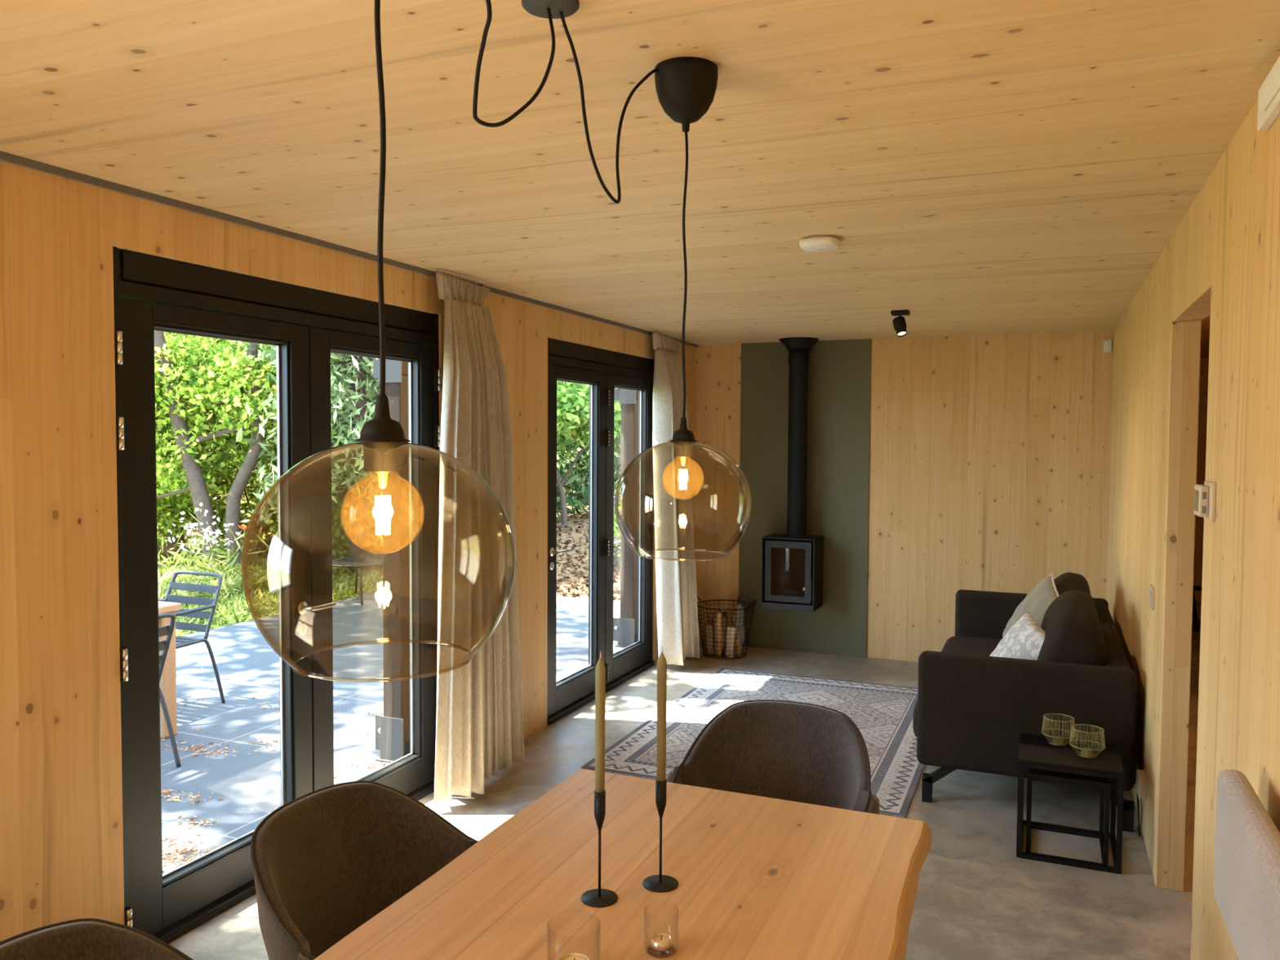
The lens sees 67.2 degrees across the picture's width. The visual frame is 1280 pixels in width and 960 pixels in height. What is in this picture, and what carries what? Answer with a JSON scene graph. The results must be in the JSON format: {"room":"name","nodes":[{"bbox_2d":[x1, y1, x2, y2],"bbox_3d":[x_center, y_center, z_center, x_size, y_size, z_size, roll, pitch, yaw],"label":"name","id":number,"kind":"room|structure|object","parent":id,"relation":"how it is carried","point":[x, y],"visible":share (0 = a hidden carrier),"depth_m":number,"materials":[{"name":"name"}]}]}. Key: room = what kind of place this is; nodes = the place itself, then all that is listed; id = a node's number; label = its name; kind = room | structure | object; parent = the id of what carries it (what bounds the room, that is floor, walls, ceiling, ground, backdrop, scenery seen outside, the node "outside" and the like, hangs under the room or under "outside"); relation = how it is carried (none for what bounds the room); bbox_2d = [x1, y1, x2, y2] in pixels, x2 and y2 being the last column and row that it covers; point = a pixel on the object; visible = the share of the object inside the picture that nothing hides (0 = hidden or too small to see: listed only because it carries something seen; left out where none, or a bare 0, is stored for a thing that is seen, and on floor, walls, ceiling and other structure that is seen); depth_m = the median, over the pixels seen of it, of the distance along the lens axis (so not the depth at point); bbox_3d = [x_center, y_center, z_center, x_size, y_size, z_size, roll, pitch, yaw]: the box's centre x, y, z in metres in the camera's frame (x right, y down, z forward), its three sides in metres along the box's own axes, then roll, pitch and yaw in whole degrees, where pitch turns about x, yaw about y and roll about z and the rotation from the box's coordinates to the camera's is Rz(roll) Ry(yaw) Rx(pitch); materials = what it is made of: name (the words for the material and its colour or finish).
{"room":"living dining room","nodes":[
{"label":"living dining room","id":0,"kind":"room"},
{"bbox_2d":[0,160,697,942],"bbox_3d":[-1.721,0.321,3.084,0.140,2.500,11.212,1,3,23],"label":"wall","id":1,"kind":"structure","parent":0,"point":[61,826],"depth_m":2.93,"materials":[{"name":"brown wood"}]},
{"bbox_2d":[112,246,440,943],"bbox_3d":[-1.339,0.385,3.892,0.153,2.308,1.776,1,3,23],"label":"door","id":2,"kind":"structure","parent":1,"relation":"in","point":[152,293],"depth_m":3.77,"materials":[{"name":"paint"}]},
{"bbox_2d":[0,151,698,347],"bbox_3d":[-1.337,-0.944,3.729,0.014,0.022,9.392,1,3,23],"label":"curtain rail","id":3,"kind":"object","parent":1,"relation":"attached to","point":[6,157],"depth_m":3.46,"materials":[{"name":"black metal"}]},
{"bbox_2d":[546,337,654,725],"bbox_3d":[-0.243,0.280,6.497,0.153,2.308,1.708,1,3,23],"label":"door","id":4,"kind":"structure","parent":1,"relation":"in","point":[604,371],"depth_m":6.45,"materials":[{"name":"paint"}]},
{"bbox_2d":[0,0,1279,357],"bbox_3d":[0.836,-0.989,3.415,4.540,0.120,13.900,1,3,23],"label":"ceiling","id":5,"kind":"structure","parent":0,"point":[976,167],"depth_m":2.51,"materials":[{"name":"brown wood"}]},
{"bbox_2d":[240,0,555,682],"bbox_3d":[-0.189,-0.326,1.321,0.313,1.039,0.841,1,3,23],"label":"pendant lamp","id":6,"kind":"object","parent":5,"relation":"hanging from","point":[382,437],"visible":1,"depth_m":1.07,"materials":[{"name":"black paint"}]},
{"bbox_2d":[433,268,524,805],"bbox_3d":[-0.811,0.245,4.619,0.252,2.466,0.642,1,3,23],"label":"linen curtain","id":7,"kind":"object","parent":5,"relation":"hanging from","point":[480,732],"visible":0.99,"depth_m":4.57,"materials":[{"name":"beige fabric"}]},
{"bbox_2d":[521,0,579,18],"bbox_3d":[-0.162,-0.859,1.739,0.104,0.010,0.104,1,3,23],"label":"ceiling rose","id":8,"kind":"object","parent":5,"relation":"attached to","point":[538,8],"visible":0.98,"depth_m":1.74,"materials":[{"name":"black metal"}]},
{"bbox_2d":[559,12,751,560],"bbox_3d":[0.053,-0.352,1.972,0.296,1.039,0.512,1,3,23],"label":"pendant lamp","id":9,"kind":"object","parent":5,"relation":"hanging from","point":[686,87],"visible":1,"depth_m":2.01,"materials":[{"name":"black paint"}]},
{"bbox_2d":[652,329,699,665],"bbox_3d":[0.297,0.139,7.252,0.244,2.467,0.614,1,3,23],"label":"linen curtain","id":10,"kind":"object","parent":5,"relation":"hanging from","point":[677,628],"visible":0.94,"depth_m":7.07,"materials":[{"name":"beige fabric"}]},
{"bbox_2d":[799,235,840,251],"bbox_3d":[0.705,-0.926,3.774,0.152,0.039,0.152,1,3,23],"label":"smoke detector","id":11,"kind":"object","parent":5,"relation":"attached to","point":[821,243],"visible":1,"depth_m":3.72,"materials":[{"name":"white plastic"}]},
{"bbox_2d":[890,309,910,337],"bbox_3d":[1.580,-0.949,5.851,0.104,0.159,0.101,1,3,23],"label":"ceiling spotlight","id":12,"kind":"object","parent":5,"relation":"attached to","point":[899,322],"visible":1,"depth_m":5.83,"materials":[{"name":"black metal"}]},
{"bbox_2d":[160,591,1200,959],"bbox_3d":[-1.308,1.610,3.661,8.570,0.120,15.300,1,3,23],"label":"floor","id":13,"kind":"structure","parent":0,"point":[975,900],"depth_m":4.61,"materials":[{"name":"concrete"}]},
{"bbox_2d":[0,918,193,959],"bbox_3d":[-0.833,1.222,1.510,0.615,0.850,0.647,1,3,21],"label":"tub chair","id":14,"kind":"object","parent":13,"relation":"on","point":[81,939],"visible":1,"depth_m":1.73,"materials":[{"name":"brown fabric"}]},
{"bbox_2d":[158,600,181,738],"bbox_3d":[-3.621,1.109,5.113,1.420,0.770,1.620,1,3,23],"label":"garden table","id":15,"kind":"object","parent":13,"relation":"on","point":[167,684],"visible":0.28,"depth_m":5.52,"materials":[{"name":"brown wood"}]},
{"bbox_2d":[158,613,181,767],"bbox_3d":[-2.759,1.092,4.891,0.652,0.838,0.552,1,3,23],"label":"garden chair","id":16,"kind":"object","parent":13,"relation":"on","point":[167,630],"visible":0.16,"depth_m":4.99,"materials":[{"name":"blue paint"}]},
{"bbox_2d":[158,570,225,703],"bbox_3d":[-3.053,1.038,6.115,0.552,0.838,0.652,1,3,23],"label":"garden chair","id":17,"kind":"object","parent":13,"relation":"on","point":[180,641],"visible":0.38,"depth_m":6.27,"materials":[{"name":"blue paint"}]},
{"bbox_2d":[332,555,382,605],"bbox_3d":[-3.015,1.070,10.329,0.669,0.414,0.757,1,3,23],"label":"garden table","id":18,"kind":"object","parent":13,"relation":"on","point":[360,562],"visible":0.59,"depth_m":10.27,"materials":[{"name":"grey wood"}]},
{"bbox_2d":[250,780,478,959],"bbox_3d":[-0.545,1.194,2.206,0.615,0.850,0.647,2,3,26],"label":"tub chair","id":19,"kind":"object","parent":13,"relation":"on","point":[326,861],"visible":0.58,"depth_m":2.34,"materials":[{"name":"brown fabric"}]},
{"bbox_2d":[161,623,586,873],"bbox_3d":[-2.205,1.434,6.581,3.298,0.034,5.939,1,3,23],"label":"litter","id":20,"kind":"object","parent":13,"relation":"on","point":[178,852],"visible":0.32,"depth_m":4.35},
{"bbox_2d":[373,357,409,763],"bbox_3d":[-1.320,0.030,5.155,0.247,2.950,0.180,1,3,23],"label":"timber post","id":21,"kind":"object","parent":13,"relation":"on","point":[393,727],"visible":0.46,"depth_m":5.11,"materials":[{"name":"brown wood"}]},
{"bbox_2d":[314,768,932,959],"bbox_3d":[-0.143,1.269,1.602,1.039,0.750,2.235,1,3,23],"label":"dining table","id":22,"kind":"object","parent":13,"relation":"on","point":[758,877],"visible":0.99,"depth_m":2.09,"materials":[{"name":"brown wood"}]},
{"bbox_2d":[546,910,599,959],"bbox_3d":[-0.118,0.840,1.720,0.095,0.098,0.095,1,3,23],"label":"glass tumbler","id":23,"kind":"object","parent":22,"relation":"on","point":[574,910],"visible":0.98,"depth_m":1.72,"materials":[{"name":"clear glass"}]},
{"bbox_2d":[558,952,589,959],"bbox_3d":[-0.119,0.868,1.722,0.058,0.028,0.058,1,3,23],"label":"tealight","id":24,"kind":"object","parent":23,"relation":"in","point":[573,956],"visible":1,"depth_m":1.74,"materials":[{"name":"wax"}]},
{"bbox_2d":[581,790,617,907],"bbox_3d":[-0.084,0.762,2.012,0.078,0.229,0.078,1,3,23],"label":"candle holder","id":25,"kind":"object","parent":22,"relation":"on","point":[597,898],"visible":1,"depth_m":2.00,"materials":[{"name":"black metal"}]},
{"bbox_2d":[594,790,605,830],"bbox_3d":[-0.084,0.689,2.009,0.024,0.082,0.024,1,3,23],"label":"cup","id":26,"kind":"object","parent":25,"relation":"on","point":[599,797],"depth_m":2.00,"materials":[{"name":"black metal"}]},
{"bbox_2d":[595,651,605,792],"bbox_3d":[-0.083,0.515,2.002,0.021,0.321,0.021,1,3,23],"label":"taper candle","id":27,"kind":"object","parent":25,"relation":"on","point":[600,669],"visible":0.99,"depth_m":1.99,"materials":[{"name":"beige wax"}]},
{"bbox_2d":[642,779,678,892],"bbox_3d":[0.045,0.760,2.079,0.078,0.229,0.078,1,3,23],"label":"candle holder","id":28,"kind":"object","parent":22,"relation":"on","point":[655,883],"visible":1,"depth_m":2.07,"materials":[{"name":"black metal"}]},
{"bbox_2d":[655,779,666,817],"bbox_3d":[0.045,0.687,2.076,0.024,0.082,0.024,1,3,23],"label":"cup","id":29,"kind":"object","parent":28,"relation":"on","point":[660,786],"depth_m":2.07,"materials":[{"name":"black metal"}]},
{"bbox_2d":[656,646,666,781],"bbox_3d":[0.046,0.515,2.069,0.021,0.318,0.021,1,3,23],"label":"taper candle","id":30,"kind":"object","parent":28,"relation":"on","point":[661,663],"visible":1,"depth_m":2.06,"materials":[{"name":"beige wax"}]},
{"bbox_2d":[644,901,678,958],"bbox_3d":[0.040,0.846,1.812,0.065,0.080,0.065,1,3,23],"label":"glass tumbler","id":31,"kind":"object","parent":22,"relation":"on","point":[654,901],"visible":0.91,"depth_m":1.80,"materials":[{"name":"clear glass"}]},
{"bbox_2d":[651,933,671,951],"bbox_3d":[0.040,0.867,1.812,0.037,0.022,0.037,1,3,23],"label":"tealight","id":32,"kind":"object","parent":31,"relation":"in","point":[660,941],"visible":1,"depth_m":1.81,"materials":[{"name":"wax"}]},
{"bbox_2d":[613,387,638,647],"bbox_3d":[-0.111,-0.086,8.029,0.247,2.950,0.180,1,3,23],"label":"timber post","id":33,"kind":"object","parent":13,"relation":"on","point":[624,628],"visible":0.56,"depth_m":7.98,"materials":[{"name":"brown wood"}]},
{"bbox_2d":[697,596,755,659],"bbox_3d":[0.673,1.159,7.641,0.465,0.457,0.465,-2,3,-39],"label":"wire basket","id":34,"kind":"object","parent":13,"relation":"on","point":[714,604],"visible":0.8,"depth_m":7.51,"materials":[{"name":"black metal"}]},
{"bbox_2d":[703,622,715,654],"bbox_3d":[0.549,1.260,7.626,0.084,0.245,0.074,2,3,31],"label":"log","id":35,"kind":"object","parent":34,"relation":"in","point":[709,627],"visible":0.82,"depth_m":7.60,"materials":[{"name":"brown wood"}]},
{"bbox_2d":[706,612,715,649],"bbox_3d":[0.574,1.220,7.721,0.069,0.312,0.060,0,2,-10],"label":"log","id":36,"kind":"object","parent":34,"relation":"in","point":[709,618],"visible":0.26,"depth_m":7.71,"materials":[{"name":"brown wood"}]},
{"bbox_2d":[715,640,723,656],"bbox_3d":[0.625,1.327,7.579,0.061,0.120,0.030,0,2,-10],"label":"log","id":37,"kind":"object","parent":34,"relation":"in","point":[717,648],"visible":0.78,"depth_m":7.57,"materials":[{"name":"brown wood"}]},
{"bbox_2d":[715,612,723,641],"bbox_3d":[0.624,1.152,7.565,0.062,0.217,0.060,-1,3,-26],"label":"log","id":38,"kind":"object","parent":34,"relation":"in","point":[717,628],"visible":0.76,"depth_m":7.54,"materials":[{"name":"brown wood"}]},
{"bbox_2d":[720,615,728,652],"bbox_3d":[0.664,1.232,7.716,0.078,0.292,0.085,0,2,-12],"label":"log","id":39,"kind":"object","parent":34,"relation":"in","point":[722,620],"visible":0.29,"depth_m":7.68,"materials":[{"name":"brown wood"}]},
{"bbox_2d":[718,608,725,616],"bbox_3d":[0.655,1.049,7.644,0.068,0.060,0.068,1,3,23],"label":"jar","id":40,"kind":"object","parent":39,"relation":"on","point":[722,611],"visible":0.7,"depth_m":7.62,"materials":[{"name":"grey metal"}]},
{"bbox_2d":[725,626,736,657],"bbox_3d":[0.717,1.267,7.536,0.084,0.239,0.084,-1,3,-32],"label":"log","id":41,"kind":"object","parent":34,"relation":"in","point":[728,628],"visible":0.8,"depth_m":7.51,"materials":[{"name":"brown wood"}]},
{"bbox_2d":[731,614,736,642],"bbox_3d":[0.766,1.228,7.698,0.081,0.304,0.062,1,2,6],"label":"log","id":42,"kind":"object","parent":34,"relation":"in","point":[732,615],"visible":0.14,"depth_m":7.67,"materials":[{"name":"brown wood"}]},
{"bbox_2d":[734,629,742,656],"bbox_3d":[0.784,1.256,7.583,0.052,0.257,0.066,-1,3,-35],"label":"log","id":43,"kind":"object","parent":34,"relation":"in","point":[737,640],"visible":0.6,"depth_m":7.57,"materials":[{"name":"brown wood"}]},
{"bbox_2d":[735,594,748,644],"bbox_3d":[0.797,1.084,7.504,0.102,0.389,0.060,1,3,23],"label":"glove","id":44,"kind":"object","parent":34,"relation":"in","point":[740,606],"visible":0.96,"depth_m":7.49,"materials":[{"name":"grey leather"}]},
{"bbox_2d":[581,667,924,817],"bbox_3d":[0.909,1.469,5.784,1.640,0.007,2.380,1,3,23],"label":"oriental rug","id":45,"kind":"object","parent":13,"relation":"on","point":[882,713],"visible":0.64,"depth_m":5.86,"materials":[{"name":"grey fabric"}]},
{"bbox_2d":[666,699,879,814],"bbox_3d":[0.394,1.169,2.925,0.647,0.850,0.615,1,3,21],"label":"tub chair","id":46,"kind":"object","parent":13,"relation":"on","point":[800,752],"visible":0.34,"depth_m":3.12,"materials":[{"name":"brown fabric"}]},
{"bbox_2d":[912,572,1137,832],"bbox_3d":[2.133,1.019,5.365,0.980,0.956,2.170,1,3,23],"label":"sofa","id":47,"kind":"object","parent":13,"relation":"on","point":[972,708],"visible":0.83,"depth_m":4.43,"materials":[{"name":"grey fabric"}]},
{"bbox_2d":[912,635,1001,737],"bbox_3d":[2.079,1.165,5.394,0.865,0.242,1.934,1,3,23],"label":"seat cushion","id":48,"kind":"object","parent":47,"relation":"on","point":[970,645],"depth_m":5.93,"materials":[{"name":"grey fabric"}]},
{"bbox_2d":[989,612,1044,660],"bbox_3d":[1.882,0.889,4.766,0.257,0.422,0.450,0,2,1],"label":"cushion","id":49,"kind":"object","parent":47,"relation":"on","point":[1024,639],"visible":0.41,"depth_m":4.73,"materials":[{"name":"white fabric"}]},
{"bbox_2d":[1002,573,1060,637],"bbox_3d":[2.216,0.803,5.435,0.329,0.522,0.514,1,3,23],"label":"cushion","id":50,"kind":"object","parent":47,"relation":"on","point":[1037,602],"visible":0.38,"depth_m":5.40,"materials":[{"name":"beige fabric"}]},
{"bbox_2d":[1037,589,1106,666],"bbox_3d":[2.155,0.833,4.844,0.318,0.538,0.980,1,3,23],"label":"cushion","id":51,"kind":"object","parent":47,"relation":"on","point":[1074,633],"depth_m":4.47,"materials":[{"name":"grey fabric"}]},
{"bbox_2d":[1053,572,1090,595],"bbox_3d":[2.523,0.807,5.722,0.315,0.518,0.945,1,3,23],"label":"cushion","id":52,"kind":"object","parent":47,"relation":"on","point":[1067,581],"depth_m":5.50,"materials":[{"name":"grey fabric"}]},
{"bbox_2d":[1025,768,1110,865],"bbox_3d":[1.798,1.377,4.061,0.307,0.352,0.341,1,3,23],"label":"side table","id":53,"kind":"object","parent":13,"relation":"on","point":[1103,784],"visible":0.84,"depth_m":3.94,"materials":[{"name":"black metal"}]},
{"bbox_2d":[1016,733,1124,874],"bbox_3d":[1.804,1.346,4.059,0.388,0.410,0.388,1,3,23],"label":"side table","id":54,"kind":"object","parent":13,"relation":"on","point":[1036,752],"visible":0.99,"depth_m":3.95,"materials":[{"name":"black metal"}]},
{"bbox_2d":[1040,713,1075,746],"bbox_3d":[1.805,1.079,4.154,0.138,0.113,0.138,1,3,23],"label":"candle holder","id":55,"kind":"object","parent":54,"relation":"on","point":[1057,740],"visible":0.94,"depth_m":4.14,"materials":[{"name":"gold metal"}]},
{"bbox_2d":[1049,736,1066,744],"bbox_3d":[1.805,1.122,4.156,0.068,0.023,0.068,1,3,23],"label":"candle cup","id":56,"kind":"object","parent":55,"relation":"on","point":[1053,741],"depth_m":4.14,"materials":[{"name":"gold metal"}]},
{"bbox_2d":[1069,724,1105,758],"bbox_3d":[1.856,1.086,3.997,0.138,0.113,0.138,1,3,23],"label":"candle holder","id":57,"kind":"object","parent":54,"relation":"on","point":[1085,752],"visible":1,"depth_m":3.98,"materials":[{"name":"gold metal"}]},
{"bbox_2d":[1079,747,1095,756],"bbox_3d":[1.856,1.129,3.999,0.068,0.023,0.068,1,3,23],"label":"candle cup","id":58,"kind":"object","parent":57,"relation":"on","point":[1082,753],"depth_m":3.98,"materials":[{"name":"gold metal"}]},
{"bbox_2d":[1213,768,1279,959],"bbox_3d":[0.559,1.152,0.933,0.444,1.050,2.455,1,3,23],"label":"chair","id":59,"kind":"object","parent":13,"relation":"on","point":[1246,889],"visible":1,"depth_m":1.70,"materials":[{"name":"grey fabric"}]},
{"bbox_2d":[695,330,1113,662],"bbox_3d":[1.981,0.153,7.541,3.228,2.500,0.120,1,3,23],"label":"wall","id":60,"kind":"structure","parent":0,"point":[989,455],"depth_m":7.29,"materials":[{"name":"brown wood"}]},
{"bbox_2d":[738,338,871,657],"bbox_3d":[1.308,0.140,7.751,1.051,2.500,0.012,1,3,23],"label":"panel","id":61,"kind":"object","parent":60,"relation":"attached to","point":[839,371],"visible":0.64,"depth_m":7.69,"materials":[{"name":"green paint"}]},
{"bbox_2d":[760,337,823,612],"bbox_3d":[1.214,-0.049,7.594,0.416,2.109,0.338,1,3,23],"label":"wood stove","id":62,"kind":"object","parent":61,"relation":"attached to","point":[793,562],"visible":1,"depth_m":7.52,"materials":[{"name":"black metal"}]},
{"bbox_2d":[1102,338,1112,352],"bbox_3d":[3.322,-0.953,6.838,0.056,0.095,0.052,1,3,23],"label":"sensor","id":63,"kind":"object","parent":60,"relation":"attached to","point":[1108,344],"visible":1,"depth_m":6.82,"materials":[{"name":"white plastic"}]},
{"bbox_2d":[1106,55,1279,959],"bbox_3d":[2.325,0.355,2.842,1.292,2.500,13.900,1,3,23],"label":"wall","id":64,"kind":"structure","parent":0,"point":[1221,261],"depth_m":2.73,"materials":[{"name":"brown wood"}]},
{"bbox_2d":[1136,769,1148,835],"bbox_3d":[2.145,1.398,4.124,0.034,0.295,0.165,1,3,23],"label":"power socket","id":65,"kind":"object","parent":64,"relation":"attached to","point":[1142,780],"visible":1,"depth_m":4.06,"materials":[{"name":"beige plastic"}]},
{"bbox_2d":[1148,584,1155,609],"bbox_3d":[2.135,0.489,4.024,0.014,0.090,0.120,1,3,23],"label":"light switch","id":66,"kind":"object","parent":64,"relation":"attached to","point":[1151,590],"visible":1,"depth_m":3.98,"materials":[{"name":"beige plastic"}]},
{"bbox_2d":[1191,586,1201,631],"bbox_3d":[5.034,0.974,8.643,0.200,0.660,0.822,1,3,23],"label":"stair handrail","id":67,"kind":"object","parent":64,"relation":"attached to","point":[1195,621],"visible":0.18,"depth_m":8.42,"materials":[{"name":"black metal"}]},
{"bbox_2d":[1193,480,1216,521],"bbox_3d":[1.570,0.058,2.678,0.035,0.106,0.145,1,3,23],"label":"thermostat","id":68,"kind":"object","parent":64,"relation":"attached to","point":[1205,495],"visible":1,"depth_m":2.65,"materials":[{"name":"beige plastic"}]},
{"bbox_2d":[1201,506,1206,513],"bbox_3d":[1.553,0.082,2.651,0.010,0.020,0.002,1,3,23],"label":"vent","id":69,"kind":"object","parent":68,"relation":"attached to","point":[1203,508],"depth_m":2.65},
{"bbox_2d":[1202,491,1206,498],"bbox_3d":[1.553,0.043,2.649,0.010,0.020,0.002,1,3,23],"label":"vent","id":70,"kind":"object","parent":68,"relation":"attached to","point":[1204,493],"depth_m":2.65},
{"label":"outside","id":71,"kind":"structure","parent":0,"visible":0},
{"bbox_2d":[156,457,1200,633],"bbox_3d":[-7.972,-1.435,24.092,52.000,4.445,62.000,1,3,23],"label":"ground","id":72,"kind":"structure","parent":71,"point":[576,535],"depth_m":13.46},
{"bbox_2d":[157,332,185,553],"bbox_3d":[-6.873,-4.822,13.770,5.542,12.028,5.797,1,3,23],"label":"pine tree","id":73,"kind":"object","parent":72,"relation":"on","point":[166,548],"visible":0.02,"depth_m":13.64,"materials":[{"name":"green plant"}]},
{"bbox_2d":[155,413,250,553],"bbox_3d":[-7.031,-0.131,13.196,3.285,2.692,2.915,0,2,-2],"label":"leafy shrub","id":74,"kind":"object","parent":72,"relation":"on","point":[190,509],"visible":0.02,"depth_m":12.80,"materials":[{"name":"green plant"}]},
{"bbox_2d":[156,497,269,592],"bbox_3d":[-4.952,0.773,10.912,1.556,1.158,1.380,0,2,-5],"label":"flowering plant","id":75,"kind":"object","parent":72,"relation":"on","point":[205,567],"visible":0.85,"depth_m":10.80,"materials":[{"name":"green plant"}]},
{"bbox_2d":[208,459,275,531],"bbox_3d":[-6.075,0.234,15.675,3.285,1.550,0.040,1,3,23],"label":"fence","id":76,"kind":"object","parent":72,"relation":"on","point":[242,501],"visible":0.02,"depth_m":15.83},
{"bbox_2d":[238,524,249,575],"bbox_3d":[-4.431,0.886,10.808,0.130,0.780,0.133,1,3,23],"label":"poppy","id":77,"kind":"object","parent":72,"relation":"on","point":[242,526],"visible":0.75,"depth_m":10.80,"materials":[{"name":"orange plant"}]},
{"bbox_2d":[154,330,356,566],"bbox_3d":[-5.220,-3.923,11.292,6.112,10.474,5.721,-1,3,-19],"label":"tree","id":78,"kind":"object","parent":72,"relation":"on","point":[184,393],"visible":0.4,"depth_m":11.57,"materials":[{"name":"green plant"}]},
{"bbox_2d":[183,401,345,556],"bbox_3d":[-5.360,-0.266,13.907,2.703,2.917,3.204,-1,3,-35],"label":"leafy shrub","id":79,"kind":"object","parent":72,"relation":"on","point":[256,523],"visible":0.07,"depth_m":13.66,"materials":[{"name":"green plant"}]},
{"bbox_2d":[157,551,382,635],"bbox_3d":[-4.601,1.194,10.066,2.606,0.434,4.803,1,3,23],"label":"grass","id":80,"kind":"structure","parent":72,"relation":"on","point":[228,609],"depth_m":10.38,"materials":[{"name":"green plant"}]},
{"bbox_2d":[233,343,382,571],"bbox_3d":[-3.553,-2.010,12.313,3.233,6.651,3.311,-1,3,-28],"label":"spruce tree","id":81,"kind":"object","parent":72,"relation":"on","point":[360,399],"visible":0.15,"depth_m":11.71,"materials":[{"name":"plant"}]},
{"bbox_2d":[272,474,382,559],"bbox_3d":[-3.562,0.505,12.945,2.516,1.484,2.064,2,3,26],"label":"leafy shrub","id":82,"kind":"object","parent":72,"relation":"on","point":[340,548],"visible":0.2,"depth_m":12.56,"materials":[{"name":"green plant"}]},
{"bbox_2d":[164,332,572,502],"bbox_3d":[-8.942,-2.516,18.099,16.937,6.917,8.541,-1,3,-29],"label":"foliage","id":83,"kind":"object","parent":72,"relation":"on","point":[166,334],"visible":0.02,"depth_m":17.36,"materials":[{"name":"green plant"}]},
{"bbox_2d":[367,493,382,568],"bbox_3d":[-2.710,0.566,12.714,2.324,1.394,1.799,0,2,0],"label":"leafy shrub","id":84,"kind":"object","parent":72,"relation":"on","point":[371,535],"visible":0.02,"depth_m":12.68,"materials":[{"name":"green plant"}]},
{"bbox_2d":[180,479,620,600],"bbox_3d":[-1.041,0.571,15.653,7.496,1.111,9.104,1,3,23],"label":"fallen leaves","id":85,"kind":"object","parent":72,"relation":"on","point":[581,577],"visible":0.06,"depth_m":12.34,"materials":[{"name":"plant"}]},
{"bbox_2d":[261,364,581,550],"bbox_3d":[-3.545,-2.858,14.866,4.729,8.173,5.027,1,3,16],"label":"spruce tree","id":86,"kind":"object","parent":72,"relation":"on","point":[373,383],"visible":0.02,"depth_m":13.83,"materials":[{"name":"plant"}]},
{"bbox_2d":[337,376,586,488],"bbox_3d":[-3.424,-3.521,18.513,4.960,9.159,5.394,-1,3,-21],"label":"spruce tree","id":87,"kind":"object","parent":72,"relation":"on","point":[582,475],"visible":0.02,"depth_m":18.39,"materials":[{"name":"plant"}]},
{"bbox_2d":[556,380,621,525],"bbox_3d":[-1.286,-0.487,14.819,2.493,2.609,2.271,1,3,23],"label":"oak tree","id":88,"kind":"object","parent":72,"relation":"on","point":[569,404],"visible":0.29,"depth_m":14.30,"materials":[{"name":"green plant"}]},
{"bbox_2d":[556,382,621,521],"bbox_3d":[0.181,-3.209,17.221,4.873,8.672,4.698,0,2,-8],"label":"spruce tree","id":89,"kind":"object","parent":72,"relation":"on","point":[579,490],"visible":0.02,"depth_m":15.95,"materials":[{"name":"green plant"}]},
{"bbox_2d":[584,483,621,566],"bbox_3d":[-0.003,0.650,12.256,1.485,1.278,1.297,1,3,23],"label":"flowering bush","id":90,"kind":"object","parent":72,"relation":"on","point":[616,537],"visible":0.07,"depth_m":12.10,"materials":[{"name":"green plant"}]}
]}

